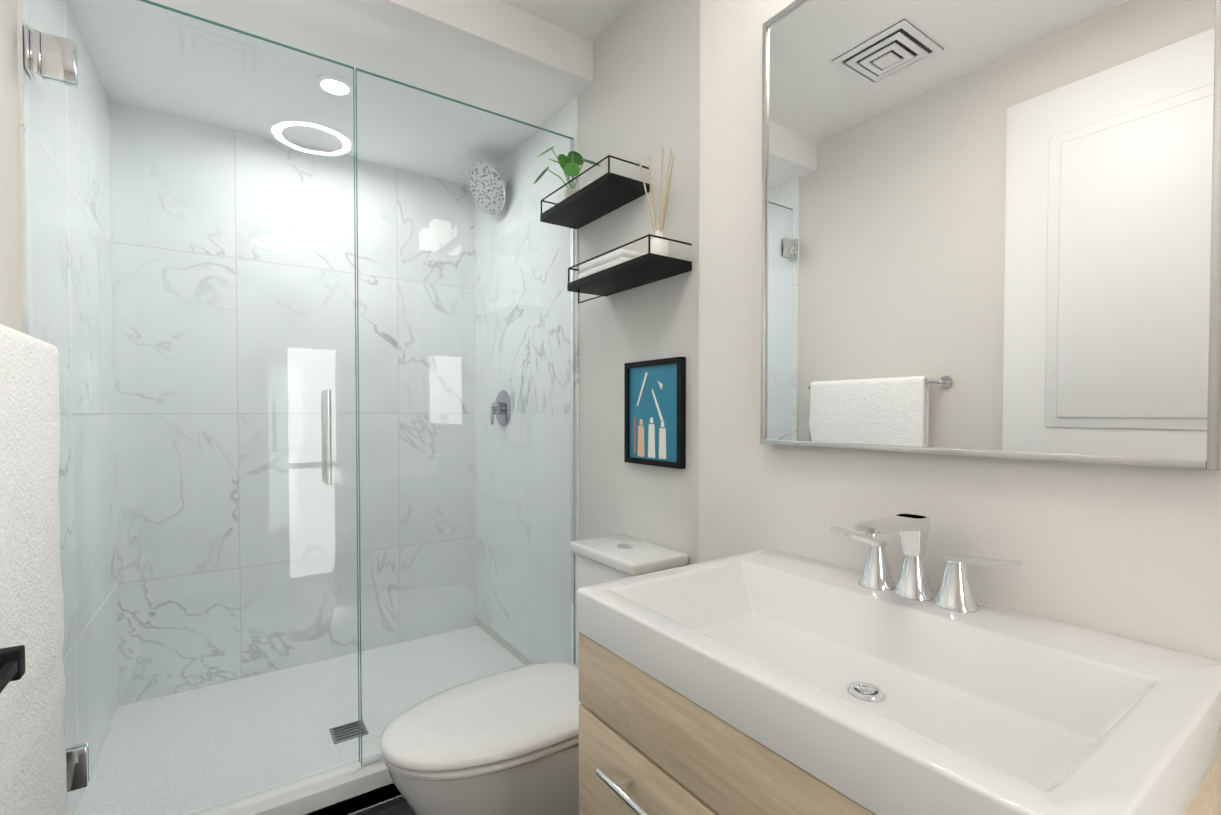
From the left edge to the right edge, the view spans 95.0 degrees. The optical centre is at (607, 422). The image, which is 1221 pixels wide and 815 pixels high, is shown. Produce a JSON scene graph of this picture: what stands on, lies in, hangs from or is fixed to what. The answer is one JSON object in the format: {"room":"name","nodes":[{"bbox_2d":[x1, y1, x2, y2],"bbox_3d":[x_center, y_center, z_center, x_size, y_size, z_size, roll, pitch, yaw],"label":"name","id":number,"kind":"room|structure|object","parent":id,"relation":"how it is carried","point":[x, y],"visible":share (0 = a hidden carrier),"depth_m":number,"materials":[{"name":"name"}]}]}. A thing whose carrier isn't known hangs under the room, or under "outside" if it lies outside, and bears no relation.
{"room":"bathroom","nodes":[
{"label":"bathroom","id":0,"kind":"room"},
{"bbox_2d":[0,0,22,332],"bbox_3d":[-0.963,-0.238,0.528,0.250,2.800,4.150,-1,1,-35],"label":"wall","id":1,"kind":"structure","parent":0,"point":[11,314],"depth_m":1.19,"materials":[{"name":"paint"}]},
{"bbox_2d":[0,324,67,814],"bbox_3d":[-1.044,0.345,0.955,0.086,1.019,0.636,-1,1,-35],"label":"towel","id":2,"kind":"object","parent":1,"relation":"attached to","point":[33,778],"visible":0.94,"depth_m":1.01,"materials":[{"name":"white fabric"}]},
{"bbox_2d":[17,0,118,814],"bbox_3d":[-1.588,-0.029,1.687,0.030,2.340,1.022,-1,1,-35],"label":"wall tile","id":3,"kind":"structure","parent":1,"relation":"attached to","point":[29,253],"depth_m":1.64,"materials":[{"name":"tile"}]},
{"bbox_2d":[0,645,24,692],"bbox_3d":[-0.843,0.339,0.703,0.131,0.070,0.185,-1,1,-35],"label":"toilet paper holder","id":4,"kind":"object","parent":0,"point":[12,663],"visible":1,"depth_m":0.77,"materials":[{"name":"black metal"}]},
{"bbox_2d":[68,0,592,184],"bbox_3d":[-1.044,-1.428,2.132,1.960,0.440,1.380,-1,1,-35],"label":"ceiling","id":5,"kind":"structure","parent":0,"point":[503,58],"depth_m":1.91,"materials":[{"name":"paint"}]},
{"bbox_2d":[316,75,352,96],"bbox_3d":[-0.975,-1.201,2.001,0.124,0.008,0.124,-1,1,-35],"label":"recessed light","id":6,"kind":"object","parent":5,"relation":"in","point":[346,88],"depth_m":2.00,"materials":[{"name":"white"}]},
{"bbox_2d":[352,796,415,814],"bbox_3d":[0.113,1.223,0.500,1.960,0.120,2.840,-1,1,-35],"label":"floor","id":7,"kind":"structure","parent":0,"point":[398,805],"depth_m":1.65,"materials":[{"name":"tile"}]},
{"bbox_2d":[380,534,687,814],"bbox_3d":[-0.191,0.756,1.509,0.798,0.777,0.388,-1,1,-35],"label":"toilet","id":8,"kind":"object","parent":7,"relation":"on","point":[505,742],"visible":0.62,"depth_m":1.35,"materials":[{"name":"white ceramic"}]},
{"bbox_2d":[576,513,1220,814],"bbox_3d":[0.347,0.658,0.842,0.549,0.996,0.725,-1,1,-35],"label":"bathroom vanity","id":9,"kind":"object","parent":7,"relation":"on","point":[767,682],"visible":1,"depth_m":0.75,"materials":[{"name":"white ceramic"}]},
{"bbox_2d":[500,0,634,41],"bbox_3d":[0.133,-1.466,0.422,1.960,0.300,2.770,-1,1,-35],"label":"ceiling","id":10,"kind":"structure","parent":0,"point":[592,20],"depth_m":1.83,"materials":[{"name":"paint"}]},
{"bbox_2d":[477,0,699,664],"bbox_3d":[-0.170,-0.272,2.391,0.250,2.800,1.980,-1,1,-35],"label":"wall","id":11,"kind":"structure","parent":0,"point":[639,99],"depth_m":1.77,"materials":[{"name":"paint"}]},
{"bbox_2d":[474,95,578,664],"bbox_3d":[-0.401,-0.094,2.503,0.008,2.240,1.022,-1,1,-35],"label":"wall tile","id":12,"kind":"structure","parent":11,"relation":"attached to","point":[564,120],"depth_m":2.41,"materials":[{"name":"tile"}]},
{"bbox_2d":[468,160,507,213],"bbox_3d":[-0.538,-1.061,2.542,0.156,0.202,0.228,-1,1,-35],"label":"shower head","id":13,"kind":"object","parent":12,"relation":"attached to","point":[488,180],"depth_m":2.52},
{"bbox_2d":[491,390,510,426],"bbox_3d":[-0.515,-0.066,2.606,0.062,0.170,0.170,-1,1,-35],"label":"shower valve","id":14,"kind":"object","parent":12,"relation":"attached to","point":[504,397],"depth_m":2.59,"materials":[{"name":"silver metal"}]},
{"bbox_2d":[534,146,649,228],"bbox_3d":[-0.092,-0.826,1.833,0.242,0.227,0.430,-1,1,-35],"label":"shelf","id":15,"kind":"object","parent":11,"relation":"attached to","point":[601,196],"visible":1,"depth_m":1.84,"materials":[{"name":"black metal"}]},
{"bbox_2d":[567,147,691,303],"bbox_3d":[0.051,-0.570,1.706,0.155,0.374,0.430,-1,1,-35],"label":"shelf","id":16,"kind":"object","parent":11,"relation":"attached to","point":[617,271],"visible":1,"depth_m":1.62,"materials":[{"name":"black metal"}]},
{"bbox_2d":[624,357,685,468],"bbox_3d":[0.138,-0.030,1.708,0.020,0.320,0.270,-1,1,-35],"label":"picture frame","id":17,"kind":"object","parent":11,"relation":"attached to","point":[654,412],"visible":0.9,"depth_m":1.69,"materials":[{"name":"blue paper"}]},
{"bbox_2d":[698,0,1220,661],"bbox_3d":[0.970,-0.240,0.656,0.340,2.800,2.170,-1,1,-35],"label":"wall","id":18,"kind":"structure","parent":0,"point":[991,228],"depth_m":0.91,"materials":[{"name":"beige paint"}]},
{"bbox_3d":[-1.364,-0.276,2.618,1.960,2.800,0.250,-1,1,-35],"label":"wall","id":19,"kind":"structure","parent":0,"visible":0},
{"bbox_2d":[109,100,476,705],"bbox_3d":[-1.291,-0.069,2.516,1.460,2.290,0.008,-1,1,-35],"label":"wall tile","id":20,"kind":"structure","parent":19,"relation":"attached to","point":[244,406],"depth_m":2.42,"materials":[{"name":"tile"}]},
{"label":"outside","id":21,"kind":"structure","parent":0,"visible":0},
{"bbox_2d":[75,626,523,814],"bbox_3d":[-1.064,1.166,2.208,1.960,0.170,1.310,-1,1,-35],"label":"floor","id":22,"kind":"structure","parent":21,"point":[381,658],"depth_m":2.00,"materials":[{"name":"white textured stone resin"}]},
{"bbox_2d":[189,752,398,814],"bbox_3d":[-0.721,1.091,1.708,1.460,0.100,0.100,-1,1,-35],"label":"curb","id":23,"kind":"object","parent":22,"relation":"on","point":[315,792],"visible":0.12,"depth_m":1.60,"materials":[{"name":"white stone"}]},
{"bbox_2d":[24,0,573,814],"bbox_3d":[-0.726,-0.006,1.697,1.440,2.092,0.096,-1,1,-35],"label":"glass","id":24,"kind":"object","parent":23,"relation":"on","point":[50,58],"visible":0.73,"depth_m":1.57,"materials":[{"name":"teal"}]},
{"bbox_2d":[329,720,368,743],"bbox_3d":[-0.910,1.084,1.966,0.110,0.004,0.110,-1,1,-35],"label":"shower drain","id":25,"kind":"object","parent":22,"relation":"on","point":[351,732],"visible":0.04,"depth_m":1.96,"materials":[{"name":"metal"}]}
]}

